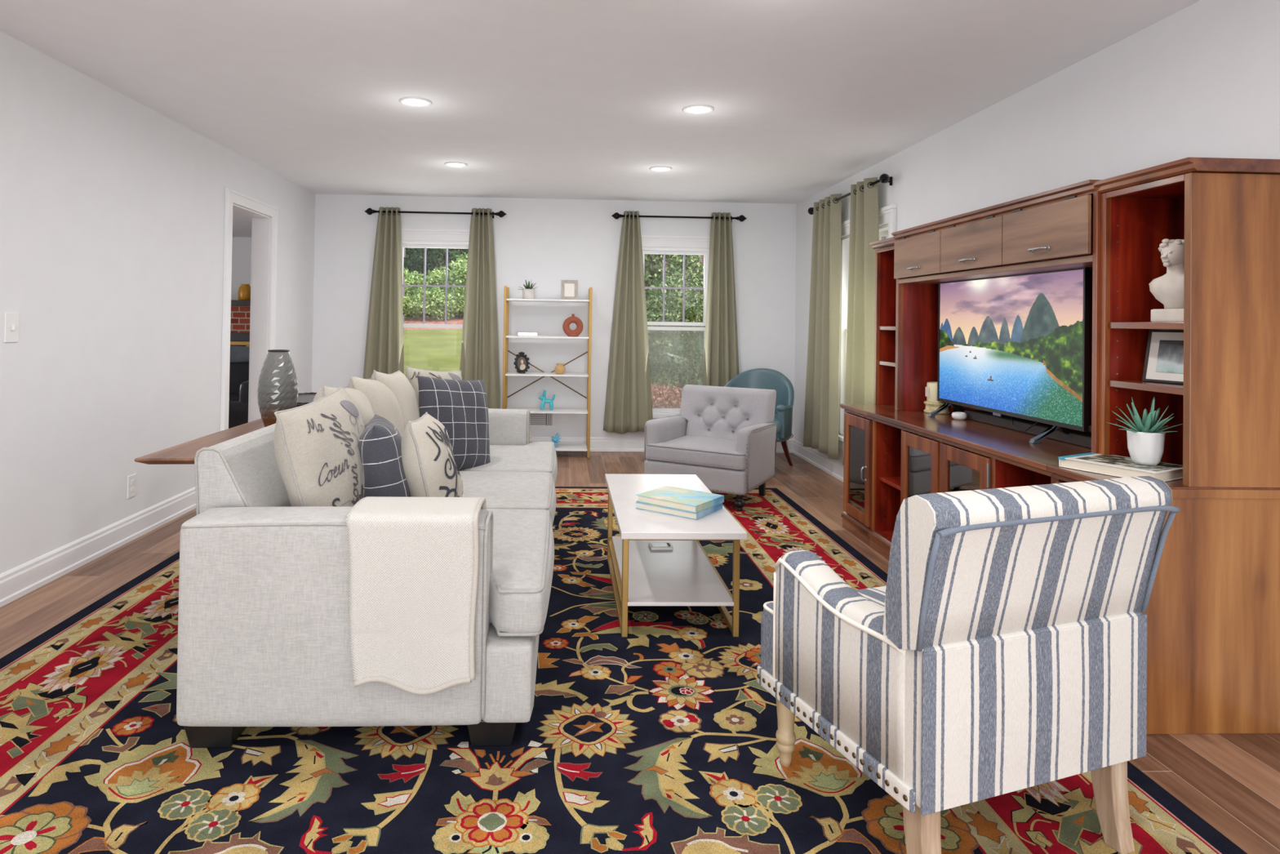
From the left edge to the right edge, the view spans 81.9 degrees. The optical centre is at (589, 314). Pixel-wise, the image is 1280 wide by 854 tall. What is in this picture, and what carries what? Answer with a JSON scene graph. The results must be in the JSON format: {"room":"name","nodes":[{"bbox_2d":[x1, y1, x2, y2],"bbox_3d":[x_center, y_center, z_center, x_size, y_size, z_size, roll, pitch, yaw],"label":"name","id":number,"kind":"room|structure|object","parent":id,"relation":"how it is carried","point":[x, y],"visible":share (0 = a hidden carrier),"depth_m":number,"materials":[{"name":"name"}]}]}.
{"room":"living room","nodes":[
{"label":"living room","id":0,"kind":"room"},
{"bbox_2d":[0,31,315,573],"bbox_3d":[-2.568,0.015,2.337,0.130,2.465,9.860,1,-1,-2],"label":"wall","id":1,"kind":"structure","parent":0,"point":[112,207],"depth_m":3.88,"materials":[{"name":"paint"}]},
{"bbox_2d":[4,312,19,342],"bbox_3d":[-2.527,0.058,3.221,0.018,0.130,0.080,1,-1,-2],"label":"light switch","id":2,"kind":"object","parent":1,"relation":"attached to","point":[11,319],"visible":1,"depth_m":3.21,"materials":[{"name":"white plastic"}]},
{"bbox_2d":[0,486,195,607],"bbox_3d":[-2.471,1.171,1.303,0.022,0.134,7.810,1,-1,-2],"label":"baseboard","id":3,"kind":"structure","parent":1,"relation":"attached to","point":[16,582],"depth_m":3.74,"materials":[{"name":"white paint"}]},
{"bbox_2d":[127,473,136,498],"bbox_3d":[-2.579,0.967,4.141,0.009,0.125,0.078,1,-1,-2],"label":"wall outlet","id":4,"kind":"object","parent":1,"relation":"attached to","point":[131,479],"visible":1,"depth_m":4.13,"materials":[{"name":"white plastic"}]},
{"bbox_2d":[220,187,278,431],"bbox_3d":[-2.693,0.194,5.668,0.186,2.180,0.910,1,-1,-2],"label":"door frame","id":5,"kind":"structure","parent":1,"relation":"in","point":[264,228],"depth_m":6.02,"materials":[{"name":"white paint"}]},
{"bbox_2d":[231,236,251,300],"bbox_3d":[-5.040,0.128,9.870,4.255,2.330,0.100,1,-1,-2],"label":"wall","id":6,"kind":"structure","parent":0,"point":[241,246],"depth_m":9.84,"materials":[{"name":"paint"}]},
{"bbox_2d":[232,210,252,237],"bbox_3d":[-4.897,-1.122,6.486,4.255,0.100,6.900,1,-1,-2],"label":"ceiling","id":7,"kind":"structure","parent":0,"point":[242,223],"depth_m":8.60,"materials":[{"name":"paint"}]},
{"bbox_2d":[311,194,796,439],"bbox_3d":[-0.248,0.102,7.280,4.870,2.465,0.150,1,-1,-2],"label":"wall","id":8,"kind":"structure","parent":0,"point":[544,242],"depth_m":7.20,"materials":[{"name":"paint"}]},
{"bbox_2d":[400,227,470,328],"bbox_3d":[-1.528,0.148,7.212,0.940,1.955,0.192,1,-1,-2],"label":"window","id":9,"kind":"structure","parent":8,"relation":"in","point":[424,238],"depth_m":7.18,"materials":[{"name":"white paint"}]},
{"bbox_2d":[364,208,506,217],"bbox_3d":[-1.484,-0.977,7.108,1.361,0.068,0.128,1,-1,-2],"label":"curtain rod","id":10,"kind":"object","parent":8,"relation":"attached to","point":[501,214],"visible":0.94,"depth_m":7.07,"materials":[{"name":"black metal"}]},
{"bbox_2d":[363,206,404,378],"bbox_3d":[-1.983,0.050,7.050,0.446,2.157,0.088,1,-1,-2],"label":"curtain","id":11,"kind":"object","parent":10,"relation":"hanging from","point":[384,352],"visible":0.72,"depth_m":7.05,"materials":[{"name":"green fabric"}]},
{"bbox_2d":[459,208,500,408],"bbox_3d":[-1.058,0.061,7.084,0.433,2.164,0.074,1,-1,-2],"label":"curtain","id":12,"kind":"object","parent":10,"relation":"hanging from","point":[479,358],"visible":0.79,"depth_m":7.08,"materials":[{"name":"green fabric"}]},
{"bbox_2d":[524,406,555,429],"bbox_3d":[-0.489,1.010,7.183,0.300,0.220,0.008,1,-1,-2],"label":"air vent","id":13,"kind":"object","parent":8,"relation":"in","point":[537,420],"visible":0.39,"depth_m":7.18,"materials":[{"name":"white plastic"}]},
{"bbox_2d":[529,436,793,453],"bbox_3d":[-0.337,1.266,7.179,4.720,0.134,0.022,1,-1,-2],"label":"baseboard","id":14,"kind":"structure","parent":8,"relation":"attached to","point":[597,444],"depth_m":7.20,"materials":[{"name":"white paint"}]},
{"bbox_2d":[640,235,710,419],"bbox_3d":[0.836,0.163,7.298,0.900,1.875,0.192,1,-1,-2],"label":"window","id":15,"kind":"structure","parent":8,"relation":"in","point":[664,245],"depth_m":7.27,"materials":[{"name":"white paint"}]},
{"bbox_2d":[611,212,746,222],"bbox_3d":[0.873,-0.947,7.195,1.329,0.068,0.128,1,-1,-2],"label":"curtain rod","id":16,"kind":"object","parent":8,"relation":"attached to","point":[616,215],"visible":0.91,"depth_m":7.16,"materials":[{"name":"black metal"}]},
{"bbox_2d":[603,210,653,434],"bbox_3d":[0.393,0.079,7.137,0.487,2.162,0.099,1,-1,-2],"label":"curtain","id":17,"kind":"object","parent":16,"relation":"hanging from","point":[628,402],"visible":0.98,"depth_m":7.13,"materials":[{"name":"green fabric"}]},
{"bbox_2d":[702,212,739,386],"bbox_3d":[1.303,0.091,7.170,0.398,2.165,0.098,1,-1,-2],"label":"curtain","id":18,"kind":"object","parent":16,"relation":"hanging from","point":[721,357],"visible":0.73,"depth_m":7.16,"materials":[{"name":"green fabric"}]},
{"bbox_2d":[0,0,1200,204],"bbox_3d":[-0.088,-1.241,2.366,5.050,0.120,10.110,1,-1,-2],"label":"ceiling","id":19,"kind":"structure","parent":0,"point":[539,99],"depth_m":3.61,"materials":[{"name":"paint"}]},
{"bbox_2d":[399,97,431,107],"bbox_3d":[-0.963,-1.171,4.064,0.176,0.010,0.176,1,-1,-2],"label":"recessed light","id":20,"kind":"object","parent":19,"relation":"in","point":[416,102],"visible":1,"depth_m":4.06,"materials":[{"name":"white plastic"}]},
{"bbox_2d":[682,104,714,115],"bbox_3d":[0.608,-1.147,4.127,0.176,0.010,0.176,1,-1,-2],"label":"recessed light","id":21,"kind":"object","parent":19,"relation":"in","point":[695,109],"visible":1,"depth_m":4.12,"materials":[{"name":"white plastic"}]},
{"bbox_2d":[0,450,1279,853],"bbox_3d":[-2.503,1.313,3.647,9.705,0.100,13.100,1,-1,-2],"label":"floor","id":22,"kind":"structure","parent":0,"point":[1231,781],"depth_m":2.99,"materials":[{"name":"brown wood"}]},
{"bbox_2d":[228,362,248,428],"bbox_3d":[-3.725,0.822,7.095,1.520,0.920,1.010,1,-1,-2],"label":"sofa","id":23,"kind":"object","parent":22,"relation":"on","point":[238,372],"visible":0.04,"depth_m":6.64,"materials":[{"name":"black leather"}]},
{"bbox_2d":[230,345,249,363],"bbox_3d":[-3.583,0.401,7.470,0.901,0.170,0.359,1,-1,-2],"label":"throw","id":24,"kind":"object","parent":23,"relation":"on","point":[238,354],"visible":0.17,"depth_m":7.33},
{"bbox_2d":[230,300,250,346],"bbox_3d":[-4.313,0.563,9.588,2.100,1.475,0.490,1,-1,-2],"label":"brick fireplace","id":25,"kind":"object","parent":22,"relation":"on","point":[240,309],"visible":0.02,"depth_m":9.44,"materials":[{"name":"red brick"}]},
{"bbox_2d":[231,300,250,306],"bbox_3d":[-4.303,-0.140,9.595,2.100,0.070,0.490,1,-1,-2],"label":"mantel shelf","id":26,"kind":"object","parent":25,"relation":"attached to","point":[233,303],"depth_m":9.34,"materials":[{"name":"black wood"}]},
{"bbox_2d":[237,284,250,300],"bbox_3d":[-4.496,-0.285,9.595,0.180,0.215,0.180,1,-1,-2],"label":"jar","id":27,"kind":"object","parent":25,"relation":"on","point":[244,291],"visible":0.73,"depth_m":9.53,"materials":[{"name":"ceramic"}]},
{"bbox_2d":[502,285,591,457],"bbox_3d":[-0.403,0.537,6.973,0.818,1.585,0.306,1,-1,-2],"label":"etagere shelf","id":28,"kind":"object","parent":22,"relation":"on","point":[577,447],"visible":0.77,"depth_m":6.84,"materials":[{"name":"wood"}]},
{"bbox_2d":[513,351,529,373],"bbox_3d":[-0.650,0.458,6.947,0.168,0.212,0.079,1,-1,-30],"label":"photo frame","id":29,"kind":"object","parent":28,"relation":"on","point":[521,362],"visible":0.99,"depth_m":6.93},
{"bbox_2d":[519,280,537,298],"bbox_3d":[-0.585,-0.239,6.949,0.192,0.194,0.204,1,-1,-2],"label":"potted plant","id":30,"kind":"object","parent":28,"relation":"on","point":[527,293],"visible":0.86,"depth_m":6.89,"materials":[{"name":"green plant"}]},
{"bbox_2d":[537,390,555,410],"bbox_3d":[-0.407,0.811,6.942,0.162,0.189,0.072,1,-1,-2],"label":"dog","id":31,"kind":"object","parent":28,"relation":"on","point":[543,397],"visible":1,"depth_m":6.92},
{"bbox_2d":[560,280,577,299],"bbox_3d":[-0.193,-0.230,6.975,0.156,0.190,0.036,1,-1,-6],"label":"picture frame","id":32,"kind":"object","parent":28,"relation":"on","point":[569,288],"visible":0.91,"depth_m":6.97,"materials":[{"name":"wood"}]},
{"bbox_2d":[564,283,574,296],"bbox_3d":[-0.193,-0.230,6.976,0.096,0.126,0.019,1,-1,-6],"label":"print","id":33,"kind":"object","parent":32,"relation":"attached to","point":[569,288],"depth_m":6.97,"materials":[{"name":"paper"}]},
{"bbox_2d":[562,314,582,336],"bbox_3d":[-0.159,0.105,6.958,0.194,0.217,0.100,1,-1,-2],"label":"ring vase","id":34,"kind":"object","parent":28,"relation":"on","point":[572,319],"visible":0.94,"depth_m":6.94,"materials":[{"name":"ceramic"}]},
{"bbox_2d":[0,486,1247,853],"bbox_3d":[-0.320,1.283,3.283,3.680,0.015,4.580,1,-1,-2],"label":"rug","id":35,"kind":"object","parent":22,"relation":"on","point":[660,738],"visible":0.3,"depth_m":2.07,"materials":[{"name":"fabric"}]},
{"bbox_2d":[134,418,264,464],"bbox_3d":[-1.472,0.898,3.307,0.362,0.752,1.385,1,-1,-2],"label":"console table","id":36,"kind":"object","parent":35,"relation":"on","point":[184,453],"visible":0.16,"depth_m":2.86,"materials":[{"name":"brown wood"}]},
{"bbox_2d":[257,349,297,426],"bbox_3d":[-1.395,0.341,3.288,0.168,0.364,0.168,1,-1,-2],"label":"vase","id":37,"kind":"object","parent":36,"relation":"on","point":[277,383],"visible":0.83,"depth_m":3.23,"materials":[{"name":"metal"}]},
{"bbox_2d":[296,392,316,407],"bbox_3d":[-1.671,0.897,4.533,0.626,0.775,0.626,1,-1,-10],"label":"side table","id":38,"kind":"object","parent":35,"relation":"on","point":[304,398],"visible":0.06,"depth_m":4.51,"materials":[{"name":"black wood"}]},
{"bbox_2d":[176,408,557,747],"bbox_3d":[-0.723,0.856,3.492,1.126,0.838,2.792,1,-1,-2],"label":"sofa","id":39,"kind":"object","parent":35,"relation":"on","point":[264,630],"visible":0.59,"depth_m":2.10,"materials":[{"name":"fabric"}]},
{"bbox_2d":[273,385,364,506],"bbox_3d":[-0.919,0.561,2.622,0.250,0.568,0.602,1,-1,3],"label":"pillow","id":40,"kind":"object","parent":39,"relation":"on","point":[317,450],"visible":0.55,"depth_m":2.43,"materials":[{"name":"fabric"}]},
{"bbox_2d":[340,413,364,506],"bbox_3d":[-0.846,0.578,2.592,0.075,0.419,0.415,-13,2,4],"label":"print","id":41,"kind":"object","parent":40,"relation":"attached to","point":[352,427],"depth_m":2.57},
{"bbox_2d":[313,383,374,426],"bbox_3d":[-0.992,0.543,3.040,0.263,0.555,0.598,1,-1,-4],"label":"pillow","id":42,"kind":"object","parent":39,"relation":"on","point":[365,408],"visible":0.18,"depth_m":2.96,"materials":[{"name":"fabric"}]},
{"bbox_2d":[347,374,404,436],"bbox_3d":[-0.983,0.547,3.391,0.267,0.570,0.600,1,-1,-4],"label":"pillow","id":43,"kind":"object","parent":39,"relation":"on","point":[384,402],"visible":0.23,"depth_m":3.25,"materials":[{"name":"fabric"}]},
{"bbox_2d":[358,414,409,497],"bbox_3d":[-0.788,0.619,2.806,0.218,0.450,0.453,1,-1,-14],"label":"pillow","id":44,"kind":"object","parent":39,"relation":"on","point":[380,442],"visible":0.43,"depth_m":2.62,"materials":[{"name":"fabric"}]},
{"bbox_2d":[370,369,420,429],"bbox_3d":[-0.978,0.550,3.721,0.268,0.570,0.609,1,-1,-8],"label":"pillow","id":45,"kind":"object","parent":39,"relation":"on","point":[407,399],"visible":0.36,"depth_m":3.58,"materials":[{"name":"fabric"}]},
{"bbox_2d":[346,496,486,694],"bbox_3d":[-0.510,0.820,2.191,0.376,0.517,0.263,1,-1,-2],"label":"knit throw","id":46,"kind":"object","parent":39,"relation":"on","point":[414,562],"visible":0.98,"depth_m":2.08,"materials":[{"name":"fabric"}]},
{"bbox_2d":[400,412,462,497],"bbox_3d":[-0.623,0.617,2.873,0.252,0.454,0.448,1,-1,3],"label":"pillow","id":47,"kind":"object","parent":39,"relation":"on","point":[430,468],"visible":0.64,"depth_m":2.69,"materials":[{"name":"fabric"}]},
{"bbox_2d":[426,421,462,497],"bbox_3d":[-0.552,0.602,2.880,0.073,0.385,0.392,-13,-2,-6],"label":"print","id":48,"kind":"object","parent":47,"relation":"attached to","point":[444,478],"depth_m":2.73},
{"bbox_2d":[405,365,462,399],"bbox_3d":[-0.859,0.557,4.164,0.230,0.540,0.520,1,-1,26],"label":"pillow","id":49,"kind":"object","parent":39,"relation":"on","point":[411,374],"visible":0.2,"depth_m":4.08,"materials":[{"name":"fabric"}]},
{"bbox_2d":[417,375,490,470],"bbox_3d":[-0.718,0.588,3.920,0.214,0.533,0.516,0,-1,40],"label":"pillow","id":50,"kind":"object","parent":39,"relation":"on","point":[461,406],"visible":0.62,"depth_m":3.87,"materials":[{"name":"fabric"}]},
{"bbox_2d":[459,471,555,525],"bbox_3d":[-0.567,0.889,3.488,0.814,0.184,0.776,1,-1,-2],"label":"seat cushion","id":51,"kind":"object","parent":39,"relation":"on","point":[521,490],"depth_m":3.40,"materials":[{"name":"fabric"}]},
{"bbox_2d":[462,441,557,484],"bbox_3d":[-0.599,0.898,4.360,0.814,0.184,0.982,1,-1,-2],"label":"seat cushion","id":52,"kind":"object","parent":39,"relation":"on","point":[514,456],"depth_m":4.19,"materials":[{"name":"fabric"}]},
{"bbox_2d":[485,508,554,632],"bbox_3d":[-0.535,0.881,2.625,0.814,0.184,0.962,1,-1,-2],"label":"seat cushion","id":53,"kind":"object","parent":39,"relation":"on","point":[520,573],"depth_m":2.32,"materials":[{"name":"fabric"}]},
{"bbox_2d":[604,473,746,636],"bbox_3d":[0.346,1.073,3.418,0.494,0.433,1.103,1,-1,-2],"label":"coffee table","id":54,"kind":"object","parent":35,"relation":"on","point":[683,575],"visible":1,"depth_m":3.13,"materials":[{"name":"wood"}]},
{"bbox_2d":[648,542,672,550],"bbox_3d":[0.350,1.146,3.634,0.110,0.016,0.080,1,-1,-5],"label":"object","id":55,"kind":"object","parent":54,"relation":"on","point":[653,546],"visible":1,"depth_m":3.61,"materials":[{"name":"white plastic"}]},
{"bbox_2d":[612,536,733,605],"bbox_3d":[0.346,1.159,3.377,0.430,0.016,0.903,1,-1,-2],"label":"shelf","id":56,"kind":"object","parent":54,"relation":"attached to","point":[683,575],"depth_m":3.23,"materials":[{"name":"wood"}]},
{"bbox_2d":[635,502,722,519],"bbox_3d":[0.394,0.842,3.238,0.300,0.028,0.245,0,-1,36],"label":"book","id":57,"kind":"object","parent":54,"relation":"on","point":[695,516],"visible":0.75,"depth_m":3.14,"materials":[{"name":"paper"}]},
{"bbox_2d":[635,485,724,512],"bbox_3d":[0.399,0.812,3.244,0.300,0.030,0.250,0,-1,38],"label":"book","id":58,"kind":"object","parent":57,"relation":"on","point":[668,496],"visible":1,"depth_m":3.20,"materials":[{"name":"paper"}]},
{"bbox_2d":[644,384,777,511],"bbox_3d":[0.898,0.937,5.359,0.786,0.763,0.786,0,-1,30],"label":"tufted armchair","id":59,"kind":"object","parent":35,"relation":"on","point":[725,437],"visible":0.91,"depth_m":5.23,"materials":[{"name":"grey fabric"}]},
{"bbox_2d":[645,435,746,470],"bbox_3d":[0.844,0.981,5.270,0.730,0.144,0.580,0,-1,30],"label":"seat cushion","id":60,"kind":"object","parent":59,"relation":"on","point":[681,452],"depth_m":5.08,"materials":[{"name":"grey fabric"}]},
{"bbox_2d":[756,475,1180,853],"bbox_3d":[0.925,0.834,1.927,0.722,0.896,0.705,1,-1,-20],"label":"striped armchair","id":61,"kind":"object","parent":35,"relation":"on","point":[1002,650],"visible":1,"depth_m":1.65,"materials":[{"name":"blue fabric"}]},
{"bbox_2d":[763,586,886,626],"bbox_3d":[0.901,0.890,1.991,0.672,0.142,0.558,1,-1,-20],"label":"seat cushion","id":62,"kind":"object","parent":61,"relation":"on","point":[775,613],"depth_m":2.06,"materials":[{"name":"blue fabric"}]},
{"bbox_2d":[724,368,794,475],"bbox_3d":[1.457,0.921,6.481,0.667,0.859,0.648,1,-1,28],"label":"barrel chair","id":63,"kind":"object","parent":22,"relation":"on","point":[758,378],"visible":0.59,"depth_m":6.58,"materials":[{"name":"fabric"}]},
{"bbox_2d":[840,403,954,546],"bbox_3d":[1.839,0.950,4.431,0.551,0.770,0.420,1,-1,-2],"label":"base cabinet","id":64,"kind":"object","parent":22,"relation":"on","point":[856,516],"visible":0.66,"depth_m":4.39,"materials":[{"name":"red wood"}]},
{"bbox_2d":[840,403,954,416],"bbox_3d":[1.853,0.579,4.436,0.535,0.028,0.419,1,-1,-2],"label":"countertop","id":65,"kind":"structure","parent":64,"relation":"on","point":[863,409],"depth_m":4.42,"materials":[{"name":"red wood"}]},
{"bbox_2d":[869,236,896,404],"bbox_3d":[1.952,0.057,4.508,0.346,1.020,0.342,1,-1,-2],"label":"hutch","id":66,"kind":"object","parent":65,"relation":"on","point":[885,282],"visible":0.33,"depth_m":4.62,"materials":[{"name":"red wood"}]},
{"bbox_2d":[867,411,1091,559],"bbox_3d":[1.876,0.940,3.442,0.551,0.770,1.560,1,-1,-2],"label":"tv stand","id":67,"kind":"object","parent":22,"relation":"on","point":[914,453],"visible":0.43,"depth_m":3.50,"materials":[{"name":"red wood"}]},
{"bbox_2d":[879,476,900,490],"bbox_3d":[1.886,0.936,4.031,0.463,0.020,0.343,1,-1,-2],"label":"shelf","id":68,"kind":"object","parent":67,"relation":"attached to","point":[895,482],"depth_m":4.09,"materials":[{"name":"red wood"}]},
{"bbox_2d":[867,411,1091,471],"bbox_3d":[1.889,0.569,3.446,0.535,0.028,1.558,1,-1,-2],"label":"countertop","id":69,"kind":"structure","parent":67,"relation":"on","point":[1012,445],"depth_m":3.29,"materials":[{"name":"red wood"}]},
{"bbox_2d":[924,400,950,413],"bbox_3d":[1.989,0.533,4.211,0.140,0.062,0.140,1,-1,-2],"label":"candle stand","id":70,"kind":"object","parent":69,"relation":"on","point":[930,407],"visible":0.62,"depth_m":4.17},
{"bbox_2d":[924,382,945,403],"bbox_3d":[1.989,0.446,4.212,0.113,0.112,0.110,1,-1,-2],"label":"candle jar","id":71,"kind":"object","parent":70,"relation":"on","point":[931,393],"visible":0.61,"depth_m":4.18,"materials":[{"name":"beige wax"}]},
{"bbox_2d":[891,179,1102,453],"bbox_3d":[1.973,0.036,3.522,0.378,1.042,1.630,1,-1,-2],"label":"hutch","id":72,"kind":"object","parent":69,"relation":"on","point":[1059,228],"visible":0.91,"depth_m":3.41,"materials":[{"name":"red wood"}]},
{"bbox_2d":[928,266,1092,443],"bbox_3d":[2.011,0.185,3.562,0.259,0.745,1.165,1,-1,-2],"label":"television","id":73,"kind":"object","parent":69,"relation":"on","point":[1016,345],"visible":1,"depth_m":3.40,"materials":[{"name":"black"}]},
{"bbox_2d":[964,409,1091,448],"bbox_3d":[2.096,0.532,3.354,0.110,0.048,1.240,1,-1,-2],"label":"soundbar","id":74,"kind":"object","parent":69,"relation":"on","point":[1082,438],"visible":0.48,"depth_m":3.43,"materials":[{"name":"plastic"}]},
{"bbox_2d":[1057,452,1182,481],"bbox_3d":[1.845,0.526,2.540,0.240,0.035,0.302,1,-1,-28],"label":"book","id":75,"kind":"object","parent":69,"relation":"on","point":[1120,466],"visible":0.76,"depth_m":2.49,"materials":[{"name":"paper"}]},
{"bbox_2d":[1106,396,1182,465],"bbox_3d":[1.872,0.393,2.490,0.218,0.229,0.209,1,-1,-2],"label":"potted succulent","id":76,"kind":"object","parent":75,"relation":"on","point":[1145,439],"visible":0.99,"depth_m":2.47,"materials":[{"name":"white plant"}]},
{"bbox_2d":[1126,428,1165,465],"bbox_3d":[1.888,0.452,2.497,0.104,0.112,0.104,1,-1,-2],"label":"pot","id":77,"kind":"object","parent":76,"relation":"attached to","point":[1145,446],"depth_m":2.46,"materials":[{"name":"white ceramic"}]},
{"bbox_2d":[1093,157,1279,487],"bbox_3d":[2.026,0.030,2.501,0.346,1.032,0.414,1,-1,-2],"label":"hutch","id":78,"kind":"object","parent":69,"relation":"on","point":[1226,211],"visible":0.98,"depth_m":2.32,"materials":[{"name":"brown wood"}]},
{"bbox_2d":[1108,379,1183,395],"bbox_3d":[2.037,0.251,2.510,0.294,0.024,0.330,1,-1,-2],"label":"shelf","id":79,"kind":"object","parent":78,"relation":"attached to","point":[1114,385],"depth_m":2.53,"materials":[{"name":"red wood"}]},
{"bbox_2d":[1109,322,1183,329],"bbox_3d":[2.040,0.041,2.513,0.294,0.024,0.330,1,-1,-2],"label":"shelf","id":80,"kind":"object","parent":78,"relation":"attached to","point":[1113,326],"depth_m":2.51,"materials":[{"name":"red wood"}]},
{"bbox_2d":[1142,329,1183,384],"bbox_3d":[2.023,0.146,2.504,0.044,0.184,0.250,1,-1,-16],"label":"framed photo","id":81,"kind":"object","parent":78,"relation":"on","point":[1164,356],"visible":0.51,"depth_m":2.56,"materials":[{"name":"black wood"}]},
{"bbox_2d":[1155,339,1183,373],"bbox_3d":[2.021,0.145,2.503,0.021,0.112,0.170,1,-1,-16],"label":"print","id":82,"kind":"object","parent":81,"relation":"attached to","point":[1169,353],"depth_m":2.54},
{"bbox_2d":[1148,238,1184,322],"bbox_3d":[2.005,-0.114,2.505,0.144,0.284,0.153,1,-1,27],"label":"bust","id":83,"kind":"object","parent":78,"relation":"on","point":[1167,289],"visible":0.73,"depth_m":2.49,"materials":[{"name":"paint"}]},
{"bbox_2d":[1046,464,1279,733],"bbox_3d":[1.911,0.930,2.480,0.551,0.770,0.366,1,-1,-2],"label":"base cabinet","id":84,"kind":"object","parent":22,"relation":"on","point":[1212,612],"visible":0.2,"depth_m":2.31,"materials":[{"name":"brown wood"}]},
{"bbox_2d":[1046,464,1279,489],"bbox_3d":[1.925,0.559,2.486,0.535,0.028,0.359,1,-1,-2],"label":"countertop","id":85,"kind":"structure","parent":84,"relation":"on","point":[1074,474],"depth_m":2.46,"materials":[{"name":"red wood"}]},
{"bbox_2d":[794,0,1279,463],"bbox_3d":[2.291,0.087,2.440,0.150,2.465,9.710,1,-1,-2],"label":"wall","id":86,"kind":"structure","parent":0,"point":[1202,80],"depth_m":3.15,"materials":[{"name":"paint"}]},
{"bbox_2d":[792,439,844,481],"bbox_3d":[2.188,1.251,2.425,0.022,0.134,9.710,1,-1,-2],"label":"baseboard","id":87,"kind":"structure","parent":86,"relation":"attached to","point":[834,468],"depth_m":6.51,"materials":[{"name":"white paint"}]},
{"bbox_2d":[808,173,892,214],"bbox_3d":[2.045,-0.932,5.839,0.128,0.068,1.596,1,-1,-2],"label":"curtain rod","id":88,"kind":"object","parent":86,"relation":"attached to","point":[884,178],"visible":0.76,"depth_m":5.19,"materials":[{"name":"black metal"}]},
{"bbox_2d":[803,193,841,459],"bbox_3d":[1.980,0.100,6.305,0.107,2.157,0.746,1,-1,-2],"label":"curtain","id":89,"kind":"object","parent":88,"relation":"hanging from","point":[820,432],"visible":1,"depth_m":6.15,"materials":[{"name":"green fabric"}]},
{"bbox_2d":[842,177,879,465],"bbox_3d":[2.011,0.092,5.462,0.106,2.157,0.662,1,-1,-2],"label":"curtain","id":90,"kind":"object","parent":88,"relation":"hanging from","point":[864,211],"visible":0.77,"depth_m":5.45,"materials":[{"name":"green fabric"}]},
{"bbox_2d":[838,204,897,450],"bbox_3d":[2.151,0.172,5.646,0.192,1.860,1.110,1,-1,-2],"label":"window","id":91,"kind":"structure","parent":86,"relation":"in","point":[886,215],"depth_m":6.08,"materials":[{"name":"white paint"}]},
{"label":"outside","id":92,"kind":"structure","parent":0,"visible":0},
{"bbox_2d":[403,328,703,386],"bbox_3d":[-0.523,1.067,13.815,28.000,1.368,12.930,1,-1,-2],"label":"lawn","id":93,"kind":"structure","parent":92,"point":[429,349],"depth_m":16.68,"materials":[{"name":"green plant"}]},
{"bbox_2d":[404,315,463,329],"bbox_3d":[-0.799,0.293,21.683,28.000,0.496,3.000,1,-1,-2],"label":"bank","id":94,"kind":"object","parent":93,"relation":"on","point":[416,320],"visible":0.02,"depth_m":21.78,"materials":[{"name":"brown soil"}]},
{"bbox_2d":[402,286,465,319],"bbox_3d":[-4.560,-0.332,22.509,2.879,1.120,2.526,1,-1,-6],"label":"shrub","id":95,"kind":"object","parent":94,"relation":"on","point":[437,313],"visible":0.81,"depth_m":21.97,"materials":[{"name":"green plant"}]},
{"bbox_2d":[403,247,662,315],"bbox_3d":[-1.155,-2.627,32.558,28.000,5.754,18.900,1,-1,-2],"label":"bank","id":96,"kind":"object","parent":94,"relation":"on","point":[406,265],"depth_m":29.71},
{"bbox_2d":[403,266,463,310],"bbox_3d":[-5.809,-0.766,23.673,3.975,1.577,3.188,1,-1,-6],"label":"shrub","id":97,"kind":"object","parent":96,"relation":"on","point":[414,279],"visible":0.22,"depth_m":22.96,"materials":[{"name":"green plant"}]},
{"bbox_2d":[403,247,468,274],"bbox_3d":[-5.633,-3.549,27.244,7.594,5.220,6.627,1,-1,-2],"label":"tree","id":98,"kind":"object","parent":96,"relation":"on","point":[441,253],"visible":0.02,"depth_m":27.21,"materials":[{"name":"green plant"}]},
{"bbox_2d":[426,252,467,306],"bbox_3d":[-3.523,-0.943,23.475,3.712,2.090,3.031,1,-1,-8],"label":"shrub","id":99,"kind":"object","parent":96,"relation":"on","point":[458,270],"visible":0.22,"depth_m":22.75,"materials":[{"name":"green plant"}]},
{"bbox_2d":[652,386,680,408],"bbox_3d":[3.201,1.475,10.360,7.000,0.486,4.500,1,-1,-2],"label":"mulch bed","id":100,"kind":"object","parent":93,"relation":"on","point":[679,406],"visible":0.02,"depth_m":10.63,"materials":[{"name":"brown wood"}]},
{"bbox_2d":[645,293,678,382],"bbox_3d":[0.602,0.506,11.832,1.710,1.939,1.437,1,-1,-2],"label":"shrub","id":101,"kind":"object","parent":100,"relation":"on","point":[649,297],"visible":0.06,"depth_m":11.65,"materials":[{"name":"green plant"}]},
{"bbox_2d":[650,381,684,408],"bbox_3d":[1.190,1.268,10.274,1.865,0.666,1.472,1,-1,7],"label":"heap","id":102,"kind":"object","parent":100,"relation":"on","point":[661,393],"visible":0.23,"depth_m":9.99,"materials":[{"name":"brown plant"}]},
{"bbox_2d":[645,265,705,391],"bbox_3d":[1.604,0.360,11.679,2.405,2.319,2.052,1,-1,16],"label":"shrub","id":103,"kind":"object","parent":100,"relation":"on","point":[695,314],"visible":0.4,"depth_m":11.30,"materials":[{"name":"green plant"}]},
{"bbox_2d":[644,253,701,302],"bbox_3d":[1.242,-1.113,15.546,2.966,4.336,2.886,0,-1,42],"label":"tree","id":104,"kind":"object","parent":93,"relation":"on","point":[650,268],"visible":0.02,"depth_m":15.06,"materials":[{"name":"green plant"}]},
{"bbox_2d":[644,254,703,368],"bbox_3d":[2.111,-0.097,14.728,2.547,2.757,2.091,1,-1,-2],"label":"shrub","id":105,"kind":"object","parent":93,"relation":"on","point":[700,270],"visible":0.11,"depth_m":14.44,"materials":[{"name":"green plant"}]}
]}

